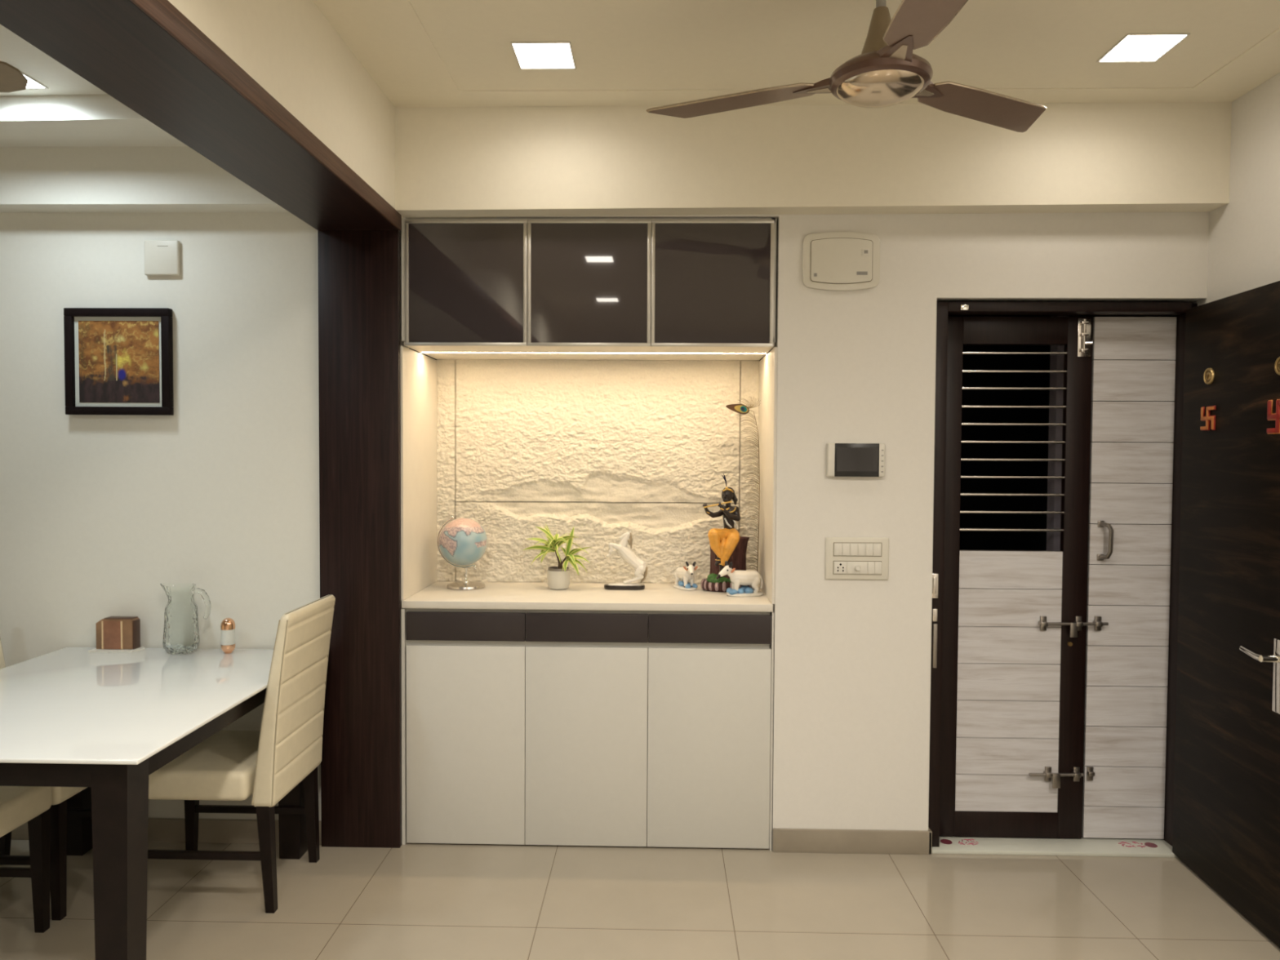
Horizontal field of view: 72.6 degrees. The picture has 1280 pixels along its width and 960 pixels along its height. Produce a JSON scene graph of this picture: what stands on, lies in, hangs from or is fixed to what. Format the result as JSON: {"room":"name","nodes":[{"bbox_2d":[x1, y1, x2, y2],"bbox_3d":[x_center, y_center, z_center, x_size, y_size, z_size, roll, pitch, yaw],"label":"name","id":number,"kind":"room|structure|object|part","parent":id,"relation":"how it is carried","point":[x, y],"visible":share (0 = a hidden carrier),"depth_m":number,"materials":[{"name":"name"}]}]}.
{"room":"living and dining room","nodes":[
{"label":"living and dining room","id":0,"kind":"room"},
{"bbox_2d":[0,24,106,95],"bbox_3d":[-2.725,-1.261,0.175,2.928,0.120,5.500,0,2,1],"label":"ceiling","id":1,"kind":"structure","parent":0,"point":[60,80],"depth_m":2.72,"materials":[{"name":"paint"}]},
{"bbox_2d":[0,61,27,92],"bbox_3d":[-2.059,-1.116,2.227,0.995,0.290,1.122,0,2,1],"label":"ceiling fan","id":2,"kind":"object","parent":1,"relation":"hanging from","point":[11,79],"visible":1,"depth_m":2.23,"materials":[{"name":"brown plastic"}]},
{"bbox_2d":[20,71,48,88],"bbox_3d":[-2.023,-1.276,2.755,0.184,0.004,0.184,0,2,1],"label":"recessed light","id":3,"kind":"object","parent":1,"relation":"in","point":[33,83],"visible":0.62,"depth_m":2.81,"materials":[{"name":"white plastic"}]},
{"bbox_2d":[23,75,44,88],"bbox_3d":[-2.023,-1.276,2.755,0.172,0.002,0.172,0,2,1],"label":"diffuser","id":4,"kind":"object","parent":3,"relation":"attached to","point":[32,83],"depth_m":2.81,"materials":[{"name":"white plastic"}]},
{"bbox_2d":[0,93,188,146],"bbox_3d":[-2.658,-1.309,3.032,2.928,0.202,0.305,0,2,1],"label":"ceiling","id":5,"kind":"structure","parent":0,"point":[68,120],"depth_m":2.95,"materials":[{"name":"paint"}]},
{"bbox_2d":[0,212,1208,848],"bbox_3d":[-0.922,-0.059,3.352,6.400,2.900,0.140,0,2,1],"label":"wall","id":6,"kind":"structure","parent":0,"point":[220,494],"depth_m":3.28,"materials":[{"name":"paint"}]},
{"bbox_2d":[63,307,173,415],"bbox_3d":[-1.958,-0.444,3.277,0.398,0.398,0.028,0,2,1],"label":"framed painting","id":7,"kind":"object","parent":6,"relation":"attached to","point":[118,361],"visible":1,"depth_m":3.28,"materials":[{"name":"paint"}]},
{"bbox_2d":[0,146,288,212],"bbox_3d":[-2.654,-1.212,3.237,2.928,0.408,0.120,0,2,1],"label":"trim","id":8,"kind":"structure","parent":6,"relation":"attached to","point":[33,179],"depth_m":3.17,"materials":[{"name":"paint"}]},
{"bbox_2d":[144,240,180,275],"bbox_3d":[-1.792,-0.833,3.269,0.131,0.131,0.019,0,2,1],"label":"wall plate","id":9,"kind":"object","parent":6,"relation":"attached to","point":[162,257],"visible":1,"depth_m":3.26,"materials":[{"name":"beige plastic"}]},
{"bbox_2d":[11,817,321,844],"bbox_3d":[-2.670,1.336,3.361,2.922,0.090,0.012,0,2,1],"label":"baseboard","id":10,"kind":"structure","parent":6,"relation":"attached to","point":[159,829],"depth_m":3.33,"materials":[{"name":"tile"}]},
{"bbox_2d":[0,0,401,230],"bbox_3d":[-1.107,-0.864,0.317,0.312,0.058,5.835,0,2,1],"label":"ceiling beam","id":11,"kind":"structure","parent":6,"relation":"attached to","point":[147,55],"depth_m":2.03,"materials":[{"name":"brown wood"}]},
{"bbox_2d":[168,0,403,217],"bbox_3d":[-1.104,-1.127,0.326,0.303,0.480,5.870,0,2,1],"label":"trim","id":12,"kind":"structure","parent":6,"relation":"attached to","point":[290,48],"depth_m":2.41,"materials":[{"name":"paint"}]},
{"bbox_2d":[317,230,401,848],"bbox_3d":[-1.052,0.233,3.280,0.301,2.319,0.028,0,2,1],"label":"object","id":13,"kind":"structure","parent":6,"relation":"attached to","point":[359,333],"depth_m":3.27,"materials":[{"name":"brown wood"}]},
{"bbox_2d":[401,217,776,346],"bbox_3d":[-0.188,-0.745,3.488,1.398,0.478,0.492,0,2,1],"label":"upper cabinet","id":14,"kind":"object","parent":6,"relation":"attached to","point":[466,282],"visible":0.98,"depth_m":3.25,"materials":[{"name":"glass"}]},
{"bbox_3d":[-0.650,-0.735,3.261,0.457,0.468,0.016,0,2,1],"label":"door","id":15,"kind":"part","parent":14,"relation":"part of","materials":[{"name":"glass"}]},
{"bbox_3d":[-0.650,-0.735,3.262,0.431,0.442,0.006,0,2,1],"label":"glass pane","id":16,"kind":"part","parent":14,"relation":"part of","materials":[{"name":"black glass"}]},
{"bbox_3d":[-0.190,-0.733,3.251,0.434,0.442,0.006,0,2,1],"label":"glass pane","id":17,"kind":"part","parent":14,"relation":"part of","materials":[{"name":"black glass"}]},
{"bbox_3d":[-0.190,-0.733,3.250,0.460,0.468,0.016,0,2,1],"label":"door","id":18,"kind":"part","parent":14,"relation":"part of","materials":[{"name":"glass"}]},
{"bbox_3d":[0.269,-0.730,3.240,0.453,0.468,0.016,0,2,1],"label":"door","id":19,"kind":"part","parent":14,"relation":"part of","materials":[{"name":"glass"}]},
{"bbox_3d":[0.269,-0.730,3.241,0.427,0.442,0.006,0,2,1],"label":"glass pane","id":20,"kind":"part","parent":14,"relation":"part of","materials":[{"name":"black glass"}]},
{"bbox_2d":[395,102,1231,217],"bbox_3d":[0.595,-1.183,3.176,2.967,0.426,0.152,0,2,1],"label":"beam","id":21,"kind":"structure","parent":6,"relation":"attached to","point":[1075,157],"depth_m":3.11,"materials":[{"name":"paint"}]},
{"bbox_2d":[802,231,879,290],"bbox_3d":[0.741,-0.806,3.211,0.282,0.214,0.019,0,2,1],"label":"box","id":22,"kind":"object","parent":6,"relation":"attached to","point":[832,260],"visible":1,"depth_m":3.20,"materials":[{"name":"beige plastic"}]},
{"bbox_3d":[0.741,-0.806,3.206,0.224,0.164,0.004,0,2,1],"label":"door","id":23,"kind":"part","parent":22,"relation":"part of","materials":[{"name":"beige plastic"}]},
{"bbox_3d":[0.816,-0.759,3.203,0.040,0.012,0.002,0,2,1],"label":"label plate","id":24,"kind":"part","parent":22,"relation":"part of","materials":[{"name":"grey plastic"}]},
{"bbox_2d":[772,827,932,854],"bbox_3d":[0.798,1.358,3.330,0.594,0.088,0.112,0,2,1],"label":"baseboard","id":25,"kind":"structure","parent":6,"relation":"attached to","point":[784,840],"depth_m":3.27,"materials":[{"name":"tile"}]},
{"bbox_2d":[826,442,884,476],"bbox_3d":[0.799,-0.074,3.228,0.212,0.125,0.028,0,2,1],"label":"intercom","id":26,"kind":"object","parent":6,"relation":"attached to","point":[843,460],"visible":1,"depth_m":3.21,"materials":[{"name":"white plastic"}]},
{"bbox_2d":[825,537,888,579],"bbox_3d":[0.808,0.292,3.237,0.234,0.157,0.030,0,2,1],"label":"board","id":27,"kind":"object","parent":6,"relation":"attached to","point":[846,557],"visible":1,"depth_m":3.24,"materials":[{"name":"beige plastic"}]},
{"bbox_2d":[834,543,842,555],"bbox_3d":[0.737,0.258,3.240,0.028,0.044,0.003,0,2,1],"label":"switch","id":28,"kind":"object","parent":27,"relation":"attached to","point":[837,547],"depth_m":3.24,"materials":[{"name":"white plastic"}]},
{"bbox_2d":[834,561,846,573],"bbox_3d":[0.745,0.326,3.241,0.045,0.044,0.003,0,2,1],"label":"socket","id":29,"kind":"object","parent":27,"relation":"attached to","point":[840,567],"depth_m":3.24,"materials":[{"name":"white plastic"}]},
{"bbox_2d":[842,543,849,555],"bbox_3d":[0.766,0.258,3.239,0.028,0.044,0.003,0,2,1],"label":"switch","id":30,"kind":"object","parent":27,"relation":"attached to","point":[846,547],"depth_m":3.24,"materials":[{"name":"white plastic"}]},
{"bbox_2d":[849,543,857,555],"bbox_3d":[0.794,0.258,3.238,0.028,0.044,0.003,0,2,1],"label":"switch","id":31,"kind":"object","parent":27,"relation":"attached to","point":[853,547],"depth_m":3.24,"materials":[{"name":"white plastic"}]},
{"bbox_2d":[832,560,881,574],"bbox_3d":[0.808,0.326,3.243,0.179,0.051,0.004,0,2,1],"label":"switch panel","id":32,"kind":"object","parent":27,"relation":"on","point":[839,567],"depth_m":3.24,"materials":[{"name":"plastic"}]},
{"bbox_3d":[0.806,0.327,3.231,0.024,0.024,0.016,0,2,1],"label":"knob","id":33,"kind":"part","parent":27,"relation":"part of","materials":[{"name":"white plastic"}]},
{"bbox_2d":[833,542,881,556],"bbox_3d":[0.809,0.258,3.241,0.179,0.051,0.004,0,2,1],"label":"switch panel","id":34,"kind":"object","parent":27,"relation":"on","point":[840,549],"depth_m":3.24,"materials":[{"name":"plastic"}]},
{"bbox_2d":[857,543,865,555],"bbox_3d":[0.823,0.259,3.238,0.028,0.044,0.003,0,2,1],"label":"switch","id":35,"kind":"object","parent":27,"relation":"attached to","point":[861,547],"depth_m":3.24,"materials":[{"name":"white plastic"}]},
{"bbox_2d":[865,543,873,555],"bbox_3d":[0.852,0.259,3.237,0.028,0.044,0.003,0,2,1],"label":"switch","id":36,"kind":"object","parent":27,"relation":"attached to","point":[868,547],"depth_m":3.24,"materials":[{"name":"white plastic"}]},
{"bbox_2d":[867,562,874,573],"bbox_3d":[0.859,0.327,3.239,0.024,0.044,0.003,0,2,1],"label":"switch","id":37,"kind":"object","parent":27,"relation":"attached to","point":[870,565],"depth_m":3.24,"materials":[{"name":"white plastic"}]},
{"bbox_2d":[873,543,880,555],"bbox_3d":[0.880,0.259,3.236,0.028,0.044,0.003,0,2,1],"label":"switch","id":38,"kind":"object","parent":27,"relation":"attached to","point":[877,547],"depth_m":3.24,"materials":[{"name":"white plastic"}]},
{"bbox_2d":[875,562,881,573],"bbox_3d":[0.884,0.327,3.238,0.024,0.044,0.003,0,2,1],"label":"switch","id":39,"kind":"object","parent":27,"relation":"attached to","point":[877,565],"depth_m":3.24,"materials":[{"name":"white plastic"}]},
{"bbox_2d":[928,302,1197,847],"bbox_3d":[1.581,0.372,3.312,0.977,2.068,0.130,0,2,1],"label":"door","id":40,"kind":"structure","parent":6,"relation":"in","point":[1053,673],"depth_m":3.35,"materials":[{"name":"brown wood"}]},
{"bbox_3d":[1.109,0.624,3.279,0.015,0.166,0.005,0,2,1],"label":"plate","id":41,"kind":"part","parent":40,"relation":"part of","materials":[{"name":"metal"}]},
{"bbox_3d":[1.105,0.397,3.267,0.027,0.093,0.016,0,2,1],"label":"strike plate","id":42,"kind":"part","parent":40,"relation":"part of","materials":[{"name":"metal"}]},
{"bbox_3d":[1.772,0.233,3.317,0.024,0.153,0.062,0,2,-19],"label":"handle","id":43,"kind":"part","parent":40,"relation":"part of","materials":[{"name":"metal"}]},
{"bbox_2d":[1172,280,1279,947],"bbox_3d":[1.944,0.400,2.781,0.101,2.026,0.930,0,2,5],"label":"door","id":44,"kind":"structure","parent":40,"relation":"attached to","point":[1226,802],"depth_m":2.90,"materials":[{"name":"brown wood"}]},
{"bbox_2d":[1200,405,1215,431],"bbox_3d":[1.986,-0.216,3.050,0.008,0.085,0.085,0,2,5],"label":"swastika symbol","id":45,"kind":"object","parent":44,"relation":"attached to","point":[1207,418],"depth_m":3.04,"materials":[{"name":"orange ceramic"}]},
{"bbox_2d":[1203,368,1214,384],"bbox_3d":[1.986,-0.363,3.047,0.009,0.058,0.058,0,2,5],"label":"medallion","id":46,"kind":"object","parent":44,"relation":"attached to","point":[1208,375],"visible":1,"depth_m":3.04,"materials":[{"name":"gold metal"}]},
{"bbox_3d":[1.916,0.595,2.697,0.065,0.225,0.126,0,2,5],"label":"lever handle","id":47,"kind":"part","parent":44,"relation":"part of","materials":[{"name":"silver metal"}]},
{"bbox_2d":[1266,399,1279,434],"bbox_3d":[1.948,-0.194,2.661,0.008,0.106,0.106,0,2,6],"label":"swastika symbol","id":48,"kind":"object","parent":44,"relation":"attached to","point":[1270,415],"depth_m":2.68,"materials":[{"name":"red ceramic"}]},
{"bbox_2d":[1274,356,1279,375],"bbox_3d":[1.948,-0.348,2.650,0.008,0.058,0.058,0,2,5],"label":"medallion","id":49,"kind":"object","parent":44,"relation":"attached to","point":[1277,366],"visible":1,"depth_m":2.66,"materials":[{"name":"gold metal"}]},
{"bbox_2d":[0,840,1279,959],"bbox_3d":[-0.928,1.493,1.369,6.500,0.080,7.800,0,2,1],"label":"floor","id":50,"kind":"structure","parent":0,"point":[411,901],"depth_m":2.88,"materials":[{"name":"tile"}]},
{"bbox_2d":[0,786,52,933],"bbox_3d":[-2.123,0.921,2.528,0.561,0.977,0.434,0,2,1],"label":"dining chair","id":51,"kind":"object","parent":50,"relation":"on","point":[19,805],"visible":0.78,"depth_m":2.70,"materials":[{"name":"leather"}]},
{"bbox_3d":[-2.054,0.989,2.529,0.423,0.098,0.434,0,2,1],"label":"seat","id":52,"kind":"part","parent":51,"relation":"part of","materials":[{"name":"leather"}]},
{"bbox_3d":[-1.870,1.218,2.717,0.044,0.376,0.040,0,2,1],"label":"leg","id":53,"kind":"part","parent":51,"relation":"part of","materials":[{"name":"brown wood"}]},
{"bbox_2d":[0,637,91,920],"bbox_3d":[-2.108,0.908,2.969,0.561,0.977,0.434,0,2,1],"label":"dining chair","id":54,"kind":"object","parent":50,"relation":"on","point":[60,812],"visible":0.27,"depth_m":2.78,"materials":[{"name":"wood"}]},
{"bbox_3d":[-2.324,0.731,2.969,0.129,0.625,0.410,0,2,1],"label":"backrest","id":55,"kind":"part","parent":54,"relation":"part of","materials":[{"name":"leather"}]},
{"bbox_3d":[-2.297,1.201,3.163,0.054,0.376,0.040,0,2,1],"label":"leg","id":56,"kind":"part","parent":54,"relation":"part of","materials":[{"name":"brown wood"}]},
{"bbox_3d":[-1.864,1.216,2.788,0.044,0.376,0.040,0,2,1],"label":"leg","id":57,"kind":"part","parent":54,"relation":"part of","materials":[{"name":"brown wood"}]},
{"bbox_3d":[-2.040,0.976,2.969,0.423,0.098,0.434,0,2,1],"label":"seat","id":58,"kind":"part","parent":54,"relation":"part of","materials":[{"name":"leather"}]},
{"bbox_2d":[0,647,307,959],"bbox_3d":[-1.699,1.031,2.725,0.993,0.750,1.189,0,2,1],"label":"dining table","id":59,"kind":"object","parent":50,"relation":"on","point":[102,722],"visible":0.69,"depth_m":2.43,"materials":[{"name":"white glass"}]},
{"bbox_3d":[-2.093,1.018,3.255,0.092,0.738,0.092,0,2,1],"label":"leg","id":60,"kind":"part","parent":59,"relation":"part of","materials":[{"name":"brown wood"}]},
{"bbox_2d":[88,646,145,652],"bbox_3d":[-1.952,0.634,3.266,0.181,0.007,0.080,0,2,1],"label":"serving tray","id":61,"kind":"object","parent":59,"relation":"on","point":[95,650],"visible":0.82,"depth_m":3.24,"materials":[{"name":"white plastic"}]},
{"bbox_2d":[95,616,140,648],"bbox_3d":[-1.957,0.573,3.270,0.142,0.116,0.049,0,2,1],"label":"holder","id":62,"kind":"object","parent":61,"relation":"on","point":[112,632],"visible":1,"depth_m":3.25,"materials":[{"name":"brown wood"}]},
{"bbox_3d":[-1.964,0.577,3.248,0.068,0.106,0.004,0,2,1],"label":"panel","id":63,"kind":"part","parent":62,"relation":"part of","materials":[{"name":"brown wood"}]},
{"bbox_3d":[-1.307,1.056,2.201,0.092,0.738,0.092,0,2,1],"label":"leg","id":64,"kind":"part","parent":59,"relation":"part of","materials":[{"name":"brown wood"}]},
{"bbox_2d":[160,582,210,654],"bbox_3d":[-1.688,0.512,3.225,0.166,0.256,0.121,1,2,33],"label":"glass jug","id":65,"kind":"object","parent":59,"relation":"on","point":[181,636],"visible":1,"depth_m":3.19,"materials":[{"name":"clear glass"}]},
{"bbox_3d":[-1.623,0.457,3.227,0.068,0.116,0.020,0,2,1],"label":"handle","id":66,"kind":"part","parent":65,"relation":"part of","materials":[{"name":"clear glass"}]},
{"bbox_2d":[220,617,235,653],"bbox_3d":[-1.527,0.576,3.232,0.050,0.130,0.050,0,2,1],"label":"spice shaker","id":67,"kind":"object","parent":59,"relation":"on","point":[227,626],"visible":1,"depth_m":3.21,"materials":[{"name":"gold metal"}]},
{"bbox_2d":[221,644,235,653],"bbox_3d":[-1.527,0.624,3.234,0.049,0.033,0.049,0,2,1],"label":"base","id":68,"kind":"object","parent":67,"relation":"on","point":[227,648],"depth_m":3.21,"materials":[{"name":"orange metal"}]},
{"bbox_3d":[-1.282,1.024,3.236,0.092,0.738,0.092,0,2,1],"label":"leg","id":69,"kind":"part","parent":59,"relation":"part of","materials":[{"name":"brown wood"}]},
{"bbox_2d":[147,594,335,913],"bbox_3d":[-1.399,0.911,3.008,0.561,0.977,0.434,0,2,1],"label":"dining chair","id":70,"kind":"object","parent":50,"relation":"on","point":[267,763],"visible":0.95,"depth_m":2.87,"materials":[{"name":"leather"}]},
{"bbox_3d":[-1.646,1.204,3.208,0.044,0.376,0.040,0,2,1],"label":"leg","id":71,"kind":"part","parent":70,"relation":"part of","materials":[{"name":"brown wood"}]},
{"bbox_3d":[-1.468,0.978,3.012,0.423,0.098,0.434,0,2,1],"label":"seat","id":72,"kind":"part","parent":70,"relation":"part of","materials":[{"name":"leather"}]},
{"bbox_3d":[-1.213,1.218,2.833,0.054,0.376,0.040,0,2,1],"label":"leg","id":73,"kind":"part","parent":70,"relation":"part of","materials":[{"name":"brown wood"}]},
{"bbox_3d":[-1.182,0.736,2.998,0.129,0.625,0.410,0,2,1],"label":"backrest","id":74,"kind":"part","parent":70,"relation":"part of","materials":[{"name":"leather"}]},
{"bbox_3d":[-1.205,1.207,3.193,0.054,0.376,0.040,0,2,1],"label":"leg","id":75,"kind":"part","parent":70,"relation":"part of","materials":[{"name":"brown wood"}]},
{"bbox_2d":[401,608,773,850],"bbox_3d":[-0.197,0.936,3.556,1.406,0.905,0.520,0,2,1],"label":"base cabinet","id":76,"kind":"object","parent":50,"relation":"on","point":[566,727],"visible":0.99,"depth_m":3.30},
{"bbox_3d":[-0.660,0.554,3.306,0.452,0.107,0.021,0,2,1],"label":"drawer","id":77,"kind":"part","parent":76,"relation":"part of","materials":[{"name":"black wood"}]},
{"bbox_3d":[-0.662,1.007,3.320,0.452,0.758,0.021,0,2,1],"label":"door","id":78,"kind":"part","parent":76,"relation":"part of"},
{"bbox_3d":[-0.204,1.010,3.309,0.462,0.758,0.021,0,2,1],"label":"door","id":79,"kind":"part","parent":76,"relation":"part of","materials":[{"name":"white laminate"}]},
{"bbox_3d":[-0.201,0.557,3.295,0.462,0.107,0.021,0,2,1],"label":"drawer","id":80,"kind":"part","parent":76,"relation":"part of","materials":[{"name":"black wood"}]},
{"bbox_2d":[401,581,773,612],"bbox_3d":[-0.195,0.467,3.550,1.400,0.028,0.544,0,2,1],"label":"countertop","id":81,"kind":"structure","parent":76,"relation":"on","point":[497,594],"depth_m":3.36,"materials":[{"name":"white stone"}]},
{"bbox_2d":[436,515,487,590],"bbox_3d":[-0.733,0.296,3.614,0.197,0.302,0.197,1,2,27],"label":"desk globe","id":82,"kind":"object","parent":81,"relation":"on","point":[463,541],"visible":1,"depth_m":3.55,"materials":[{"name":"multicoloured plastic"}]},
{"bbox_3d":[-0.760,0.258,3.614,0.165,0.226,0.014,0,2,1],"label":"meridian arm","id":83,"kind":"part","parent":82,"relation":"part of","materials":[{"name":"silver metal"}]},
{"bbox_3d":[-0.723,0.396,3.627,0.026,0.064,0.026,0,2,1],"label":"stem","id":84,"kind":"part","parent":82,"relation":"part of","materials":[{"name":"silver metal"}]},
{"bbox_2d":[523,523,591,590],"bbox_3d":[-0.341,0.314,3.606,0.290,0.272,0.171,0,2,1],"label":"potted plant","id":85,"kind":"object","parent":81,"relation":"on","point":[557,577],"visible":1,"depth_m":3.58,"materials":[{"name":"green plant"}]},
{"bbox_3d":[-0.337,0.411,3.608,0.095,0.078,0.095,0,2,1],"label":"pot","id":86,"kind":"part","parent":85,"relation":"part of","materials":[{"name":"white ceramic"}]},
{"bbox_3d":[-0.327,0.319,3.605,0.055,0.107,0.019,0,2,1],"label":"stem","id":87,"kind":"part","parent":85,"relation":"part of","materials":[{"name":"green plant"}]},
{"bbox_2d":[400,341,777,604],"bbox_3d":[-0.193,-0.036,3.531,1.412,0.977,0.531,0,2,1],"label":"display niche","id":88,"kind":"object","parent":81,"relation":"on","point":[419,376],"depth_m":3.48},
{"bbox_3d":[-0.892,-0.031,3.547,0.012,0.958,0.531,0,2,1],"label":"panel","id":89,"kind":"part","parent":88,"relation":"part of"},
{"bbox_3d":[-0.189,-0.517,3.524,1.390,0.015,0.515,0,2,1],"label":"panel","id":90,"kind":"part","parent":88,"relation":"part of","materials":[{"name":"white wood"}]},
{"bbox_3d":[-0.189,-0.513,3.499,1.384,0.006,0.021,0,2,1],"label":"light strip","id":91,"kind":"part","parent":88,"relation":"part of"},
{"bbox_3d":[0.508,-0.022,3.514,0.010,0.958,0.531,0,2,1],"label":"panel","id":92,"kind":"part","parent":88,"relation":"part of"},
{"bbox_2d":[435,359,760,583],"bbox_3d":[-0.186,-0.045,3.786,1.412,0.978,0.060,0,2,1],"label":"wall panel","id":93,"kind":"object","parent":81,"relation":"on","point":[603,450],"visible":0.88,"depth_m":3.77,"materials":[{"name":"beige stone"}]},
{"bbox_2d":[604,530,647,590],"bbox_3d":[-0.058,0.330,3.609,0.182,0.242,0.067,0,2,1],"label":"horse figurine","id":94,"kind":"object","parent":81,"relation":"on","point":[640,566],"visible":1,"depth_m":3.59,"materials":[{"name":"ceramic"}]},
{"bbox_2d":[672,561,697,590],"bbox_3d":[0.194,0.392,3.621,0.075,0.120,0.165,-1,2,-27],"label":"figurine","id":95,"kind":"object","parent":81,"relation":"on","point":[685,574],"visible":1,"depth_m":3.60,"materials":[{"name":"ceramic"}]},
{"bbox_2d":[701,473,751,591],"bbox_3d":[0.359,0.213,3.566,0.218,0.482,0.181,0,2,1],"label":"statue","id":96,"kind":"object","parent":81,"relation":"on","point":[726,544],"visible":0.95,"depth_m":3.53,"materials":[{"name":"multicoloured ceramic"}]},
{"bbox_3d":[0.357,0.174,3.532,0.033,0.042,0.009,0,2,-11],"label":"sash","id":97,"kind":"part","parent":96,"relation":"part of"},
{"bbox_2d":[718,560,763,596],"bbox_3d":[0.398,0.390,3.464,0.189,0.137,0.086,0,2,-11],"label":"figurine","id":98,"kind":"object","parent":81,"relation":"on","point":[751,578],"visible":1,"depth_m":3.44,"materials":[{"name":"ceramic"}]},
{"bbox_2d":[725,395,760,571],"bbox_3d":[0.428,0.050,3.634,0.146,0.799,0.034,0,2,1],"label":"feather","id":99,"kind":"object","parent":81,"relation":"on","point":[740,408],"visible":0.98,"depth_m":3.63,"materials":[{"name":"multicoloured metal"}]},
{"bbox_3d":[0.260,1.012,3.298,0.462,0.758,0.021,0,2,1],"label":"door","id":100,"kind":"part","parent":76,"relation":"part of","materials":[{"name":"white laminate"}]},
{"bbox_3d":[0.262,0.560,3.284,0.462,0.107,0.021,0,2,1],"label":"drawer","id":101,"kind":"part","parent":76,"relation":"part of","materials":[{"name":"black wood"}]},
{"bbox_2d":[931,835,1177,857],"bbox_3d":[1.575,1.399,3.338,0.959,0.014,0.142,0,2,1],"label":"trim","id":102,"kind":"structure","parent":50,"relation":"on","point":[1083,846],"depth_m":3.31,"materials":[{"name":"white stone"}]},
{"bbox_2d":[940,838,977,844],"bbox_3d":[1.225,1.389,3.346,0.142,0.005,0.053,0,2,1],"label":"floor sticker","id":103,"kind":"object","parent":102,"relation":"on","point":[943,841],"visible":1,"depth_m":3.34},
{"bbox_2d":[1118,841,1157,848],"bbox_3d":[1.902,1.393,3.330,0.142,0.005,0.055,0,2,1],"label":"floor sticker","id":104,"kind":"object","parent":102,"relation":"on","point":[1148,844],"visible":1,"depth_m":3.33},
{"bbox_2d":[312,0,1279,107],"bbox_3d":[0.582,-1.302,0.346,3.270,0.103,6.000,0,2,1],"label":"ceiling","id":105,"kind":"structure","parent":0,"point":[419,53],"depth_m":2.66,"materials":[{"name":"paint"}]},
{"bbox_2d":[510,41,576,69],"bbox_3d":[-0.300,-1.330,2.736,0.184,0.004,0.184,0,2,1],"label":"recessed light","id":106,"kind":"object","parent":105,"relation":"in","point":[528,55],"visible":1,"depth_m":2.73,"materials":[{"name":"white plastic"}]},
{"bbox_2d":[646,0,1046,132],"bbox_3d":[0.569,-1.135,2.087,1.117,0.345,0.992,0,2,1],"label":"ceiling fan","id":107,"kind":"object","parent":105,"relation":"hanging from","point":[886,73],"visible":1,"depth_m":2.20,"materials":[{"name":"brown metal"}]},
{"bbox_3d":[0.254,-1.034,2.387,0.460,0.021,0.127,1,2,25],"label":"blade","id":108,"kind":"part","parent":107,"relation":"part of","materials":[{"name":"brown metal"}]},
{"bbox_3d":[0.254,-1.034,2.387,0.466,0.021,0.134,1,2,25],"label":"edge trim","id":109,"kind":"part","parent":107,"relation":"part of","materials":[{"name":"brown metal"}]},
{"bbox_3d":[0.611,-1.125,2.215,0.124,0.142,0.124,0,2,1],"label":"rod","id":110,"kind":"part","parent":107,"relation":"part of","materials":[{"name":"brown metal"}]},
{"bbox_3d":[0.612,-1.234,2.211,0.025,0.093,0.025,0,2,1],"label":"down rod","id":111,"kind":"part","parent":107,"relation":"part of","materials":[{"name":"grey plastic"}]},
{"bbox_3d":[0.629,-1.014,1.825,0.138,0.020,0.458,0,2,1],"label":"blade","id":112,"kind":"part","parent":107,"relation":"part of","materials":[{"name":"brown metal"}]},
{"bbox_3d":[0.621,-1.014,1.823,0.134,0.021,0.466,0,2,-2],"label":"edge trim","id":113,"kind":"part","parent":107,"relation":"part of","materials":[{"name":"brown metal"}]},
{"bbox_3d":[0.957,-1.030,2.406,0.460,0.021,0.127,-1,2,-29],"label":"blade","id":114,"kind":"part","parent":107,"relation":"part of","materials":[{"name":"brown metal"}]},
{"bbox_3d":[0.957,-1.030,2.406,0.466,0.021,0.134,-1,2,-29],"label":"edge trim","id":115,"kind":"part","parent":107,"relation":"part of","materials":[{"name":"brown metal"}]},
{"bbox_2d":[1096,33,1190,62],"bbox_3d":[1.532,-1.318,2.662,0.184,0.004,0.184,0,2,1],"label":"recessed light","id":116,"kind":"object","parent":105,"relation":"in","point":[1132,47],"visible":1,"depth_m":2.66,"materials":[{"name":"white plastic"}]},
{"bbox_2d":[947,315,1050,551],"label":"window","id":117,"kind":"structure","parent":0,"point":[969,540],"depth_m":4.85,"materials":[{"name":"black glass"}]},
{"bbox_2d":[1046,345,1064,551],"bbox_3d":[1.851,-0.010,3.874,0.048,2.800,0.070,0,2,1],"label":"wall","id":118,"kind":"structure","parent":117,"relation":"attached to","point":[1056,361],"depth_m":3.85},
{"bbox_2d":[1206,72,1279,302],"bbox_3d":[2.074,0.053,0.283,0.140,2.900,5.860,0,2,1],"label":"wall","id":119,"kind":"structure","parent":0,"point":[1244,238],"depth_m":2.96,"materials":[{"name":"paint"}]}
]}

